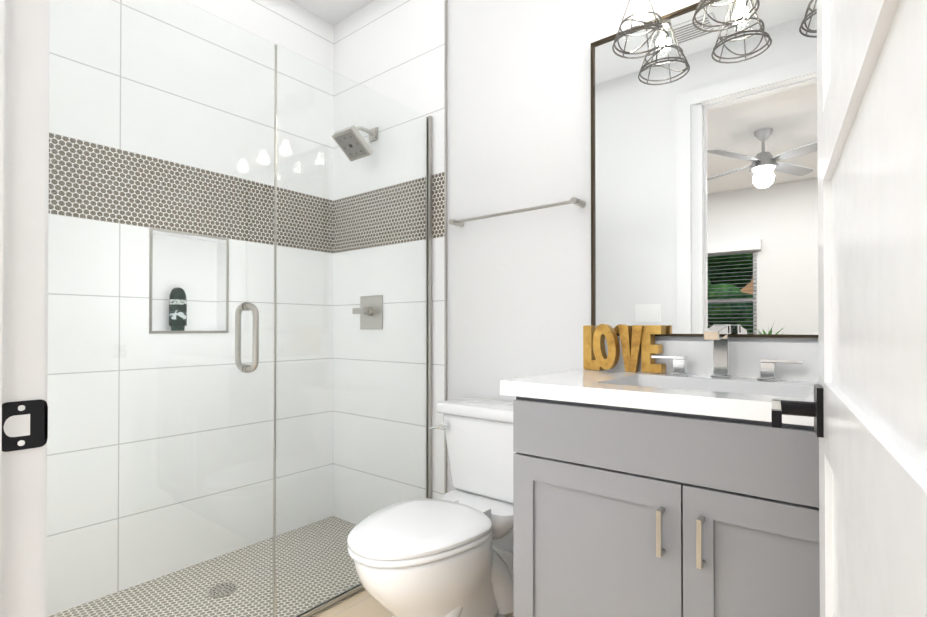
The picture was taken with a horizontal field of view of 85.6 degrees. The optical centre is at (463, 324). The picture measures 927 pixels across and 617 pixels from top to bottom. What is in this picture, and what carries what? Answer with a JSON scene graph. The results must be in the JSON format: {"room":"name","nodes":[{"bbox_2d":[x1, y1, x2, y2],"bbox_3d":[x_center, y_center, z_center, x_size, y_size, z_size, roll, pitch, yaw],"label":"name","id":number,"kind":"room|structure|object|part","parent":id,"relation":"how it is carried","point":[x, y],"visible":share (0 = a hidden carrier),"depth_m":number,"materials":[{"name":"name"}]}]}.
{"room":"bathroom","nodes":[
{"label":"bathroom","id":0,"kind":"room"},
{"bbox_2d":[46,0,333,616],"bbox_3d":[-1.278,-0.305,2.237,0.165,2.740,1.805,0,-1,39],"label":"wall","id":1,"kind":"structure","parent":0,"point":[289,26],"depth_m":2.19,"materials":[{"name":"white tile"}]},
{"bbox_2d":[169,287,186,330],"bbox_3d":[-1.256,-0.066,2.202,0.033,0.190,0.070,0,-1,39],"label":"wash bottle","id":2,"kind":"object","parent":1,"relation":"in","point":[175,313],"depth_m":2.19,"materials":[{"name":"green plastic"}]},
{"bbox_2d":[149,227,228,333],"bbox_3d":[-1.197,-0.181,2.203,0.002,0.442,0.331,0,-1,39],"label":"trim","id":3,"kind":"structure","parent":1,"relation":"attached to","point":[151,271],"depth_m":2.16,"materials":[{"name":"silver metal"}]},
{"bbox_2d":[290,0,374,24],"bbox_3d":[-1.276,-1.742,-0.117,4.200,0.100,5.490,0,-1,39],"label":"ceiling","id":4,"kind":"structure","parent":0,"point":[333,12],"depth_m":2.64,"materials":[{"name":"white paint"}]},
{"bbox_2d":[315,590,512,616],"bbox_3d":[-1.276,1.097,-0.138,4.200,0.100,5.490,0,-1,39],"label":"floor","id":5,"kind":"structure","parent":0,"point":[365,603],"depth_m":1.86,"materials":[{"name":"beige wood"}]},
{"bbox_2d":[48,516,360,616],"bbox_3d":[-0.932,1.061,1.949,0.723,0.003,1.575,0,-1,39],"label":"shower floor","id":6,"kind":"structure","parent":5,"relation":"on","point":[347,582],"depth_m":2.06,"materials":[{"name":"tile"}]},
{"bbox_2d":[207,582,237,597],"bbox_3d":[-0.960,1.058,1.995,0.112,0.004,0.112,0,-1,39],"label":"shower drain","id":7,"kind":"object","parent":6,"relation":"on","point":[218,591],"depth_m":1.99,"materials":[{"name":"silver metal"}]},
{"bbox_2d":[310,588,364,616],"bbox_3d":[-0.639,1.057,1.714,0.028,0.006,1.574,0,-1,39],"label":"trim","id":8,"kind":"structure","parent":5,"relation":"on","point":[335,604],"depth_m":1.90,"materials":[{"name":"silver metal"}]},
{"bbox_2d":[46,0,431,616],"bbox_3d":[-0.638,0.042,1.725,0.132,2.022,1.549,0,-1,39],"label":"shower enclosure","id":9,"kind":"object","parent":8,"relation":"on","point":[245,367],"visible":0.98,"depth_m":1.67,"materials":[{"name":"clear glass"}]},
{"bbox_3d":[-0.867,0.041,1.441,0.010,2.008,0.702,0,-1,39],"label":"glass door","id":10,"kind":"part","parent":9,"relation":"part of","materials":[{"name":"clear glass"}]},
{"bbox_3d":[-0.709,0.044,1.637,0.132,0.230,0.028,0,-1,39],"label":"door pull handle","id":11,"kind":"part","parent":9,"relation":"part of","materials":[{"name":"silver metal"}]},
{"bbox_2d":[347,397,516,616],"bbox_3d":[-0.052,0.685,1.724,0.474,0.752,0.804,0,-1,39],"label":"toilet","id":12,"kind":"object","parent":5,"relation":"on","point":[424,557],"visible":0.98,"depth_m":1.61,"materials":[{"name":"white ceramic"}]},
{"bbox_3d":[-0.139,0.649,1.600,0.392,0.048,0.501,0,-1,39],"label":"seat lid","id":13,"kind":"part","parent":12,"relation":"part of","materials":[{"name":"plastic"}]},
{"bbox_3d":[-0.072,0.868,1.682,0.372,0.385,0.686,0,-1,39],"label":"bowl","id":14,"kind":"part","parent":12,"relation":"part of","materials":[{"name":"white ceramic"}]},
{"bbox_3d":[-0.096,0.404,1.980,0.086,0.039,0.030,0,-1,39],"label":"flush lever","id":15,"kind":"part","parent":12,"relation":"part of","materials":[{"name":"silver metal"}]},
{"bbox_3d":[0.136,0.332,1.944,0.454,0.044,0.230,0,-1,39],"label":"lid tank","id":16,"kind":"part","parent":12,"relation":"part of","materials":[{"name":"white ceramic"}]},
{"bbox_3d":[0.138,0.507,1.946,0.425,0.306,0.206,0,-1,39],"label":"tank","id":17,"kind":"part","parent":12,"relation":"part of","materials":[{"name":"white ceramic"}]},
{"bbox_2d":[500,324,819,616],"bbox_3d":[0.631,0.529,1.331,0.920,1.058,0.583,0,-1,39],"label":"bathroom vanity","id":18,"kind":"object","parent":5,"relation":"on","point":[686,484],"visible":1,"depth_m":1.18,"materials":[{"name":"grey paint"}]},
{"bbox_2d":[500,340,818,425],"bbox_3d":[0.638,0.125,1.342,0.920,0.146,0.561,0,-1,39],"label":"countertop","id":19,"kind":"structure","parent":18,"relation":"on","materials":[{"name":"white stone"}]},
{"bbox_2d":[583,324,665,372],"bbox_3d":[0.536,0.079,1.694,0.270,0.160,0.073,0,0,33],"label":"decorative piece","id":20,"kind":"object","parent":19,"relation":"on","point":[637,342],"visible":1,"depth_m":1.68,"materials":[{"name":"gold metal"}]},
{"bbox_2d":[651,324,804,380],"bbox_3d":[0.736,0.079,1.448,0.406,0.158,0.162,0,-1,39],"label":"faucet","id":21,"kind":"object","parent":19,"relation":"on","point":[720,334],"depth_m":1.47,"materials":[{"name":"silver metal"}]},
{"bbox_2d":[447,0,817,551],"bbox_3d":[0.286,-0.307,2.064,2.720,2.740,0.115,0,-1,39],"label":"wall","id":22,"kind":"structure","parent":0,"point":[518,137],"depth_m":2.04,"materials":[{"name":"white paint"}]},
{"bbox_2d":[333,0,444,524],"bbox_3d":[-0.402,-0.303,2.539,0.823,2.740,0.010,0,-1,39],"label":"wall tile","id":23,"kind":"structure","parent":22,"relation":"attached to","point":[393,50],"depth_m":2.51,"materials":[{"name":"white tile"}]},
{"bbox_2d":[332,125,377,160],"bbox_3d":[-0.527,-0.921,2.502,0.152,0.177,0.208,0,-1,39],"label":"shower head","id":24,"kind":"object","parent":23,"relation":"attached to","point":[357,136],"depth_m":2.46},
{"bbox_2d":[352,295,382,328],"bbox_3d":[-0.495,-0.060,2.562,0.174,0.174,0.066,0,-1,39],"label":"shower valve","id":25,"kind":"object","parent":23,"relation":"attached to","point":[364,315],"depth_m":2.56,"materials":[{"name":"silver metal"}]},
{"bbox_2d":[444,0,446,493],"bbox_3d":[-0.080,-0.305,2.277,0.008,2.740,0.011,0,-1,39],"label":"trim","id":26,"kind":"structure","parent":22,"relation":"attached to","point":[445,238],"depth_m":2.27,"materials":[{"name":"white paint"}]},
{"bbox_2d":[492,545,512,578],"bbox_3d":[0.197,0.998,2.043,0.704,0.130,0.015,0,-1,39],"label":"baseboard","id":27,"kind":"structure","parent":22,"relation":"attached to","point":[506,556],"depth_m":2.04,"materials":[{"name":"paint"}]},
{"bbox_2d":[449,197,585,226],"bbox_3d":[0.194,-0.445,2.015,0.610,0.025,0.077,0,-1,39],"label":"towel rail","id":28,"kind":"object","parent":22,"relation":"attached to","point":[572,200],"visible":1,"depth_m":1.96,"materials":[{"name":"silver metal"}]},
{"bbox_2d":[612,0,669,58],"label":"sconce","id":29,"kind":"object","parent":22,"relation":"attached to","point":[640,11],"depth_m":1.59,"materials":[{"name":"silver metal"}]},
{"bbox_2d":[591,0,817,337],"bbox_3d":[0.816,-0.493,1.552,0.888,1.066,0.022,0,-1,39],"label":"mirror","id":30,"kind":"object","parent":22,"relation":"attached to","point":[704,187],"visible":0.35,"depth_m":1.58,"materials":[{"name":"brown metal"}]},
{"bbox_2d":[692,0,759,31],"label":"sconce","id":31,"kind":"object","parent":22,"relation":"attached to","point":[707,3],"depth_m":1.50,"materials":[{"name":"silver metal"}]},
{"bbox_3d":[-0.652,-0.317,0.650,3.800,2.740,0.115,0,-1,39],"label":"wall","id":32,"kind":"structure","parent":0,"visible":0},
{"bbox_2d":[0,0,49,616],"bbox_3d":[-0.232,-0.200,0.311,1.086,2.502,0.147,0,-1,39],"label":"door frame","id":33,"kind":"structure","parent":32,"relation":"attached to","point":[24,111],"depth_m":0.59,"materials":[{"name":"paint"}]},
{"bbox_2d":[2,399,47,451],"bbox_3d":[-0.518,0.119,0.590,0.007,0.057,0.044,0,-1,39],"label":"strike plate","id":34,"kind":"object","parent":33,"relation":"attached to","point":[24,424],"visible":1,"depth_m":0.59,"materials":[{"name":"metal"}]},
{"bbox_2d":[817,0,926,616],"bbox_3d":[0.366,-0.158,0.442,0.035,2.403,0.849,0,0,32],"label":"entry door","id":35,"kind":"structure","parent":32,"relation":"in","point":[872,177],"depth_m":0.40,"materials":[{"name":"paint"}]},
{"bbox_2d":[771,384,823,437],"bbox_3d":[0.540,0.130,0.721,0.164,0.072,0.188,0,0,32],"label":"door lever","id":36,"kind":"object","parent":35,"relation":"attached to","point":[815,409],"visible":0.42,"depth_m":0.75,"materials":[{"name":"black metal"}]}
]}

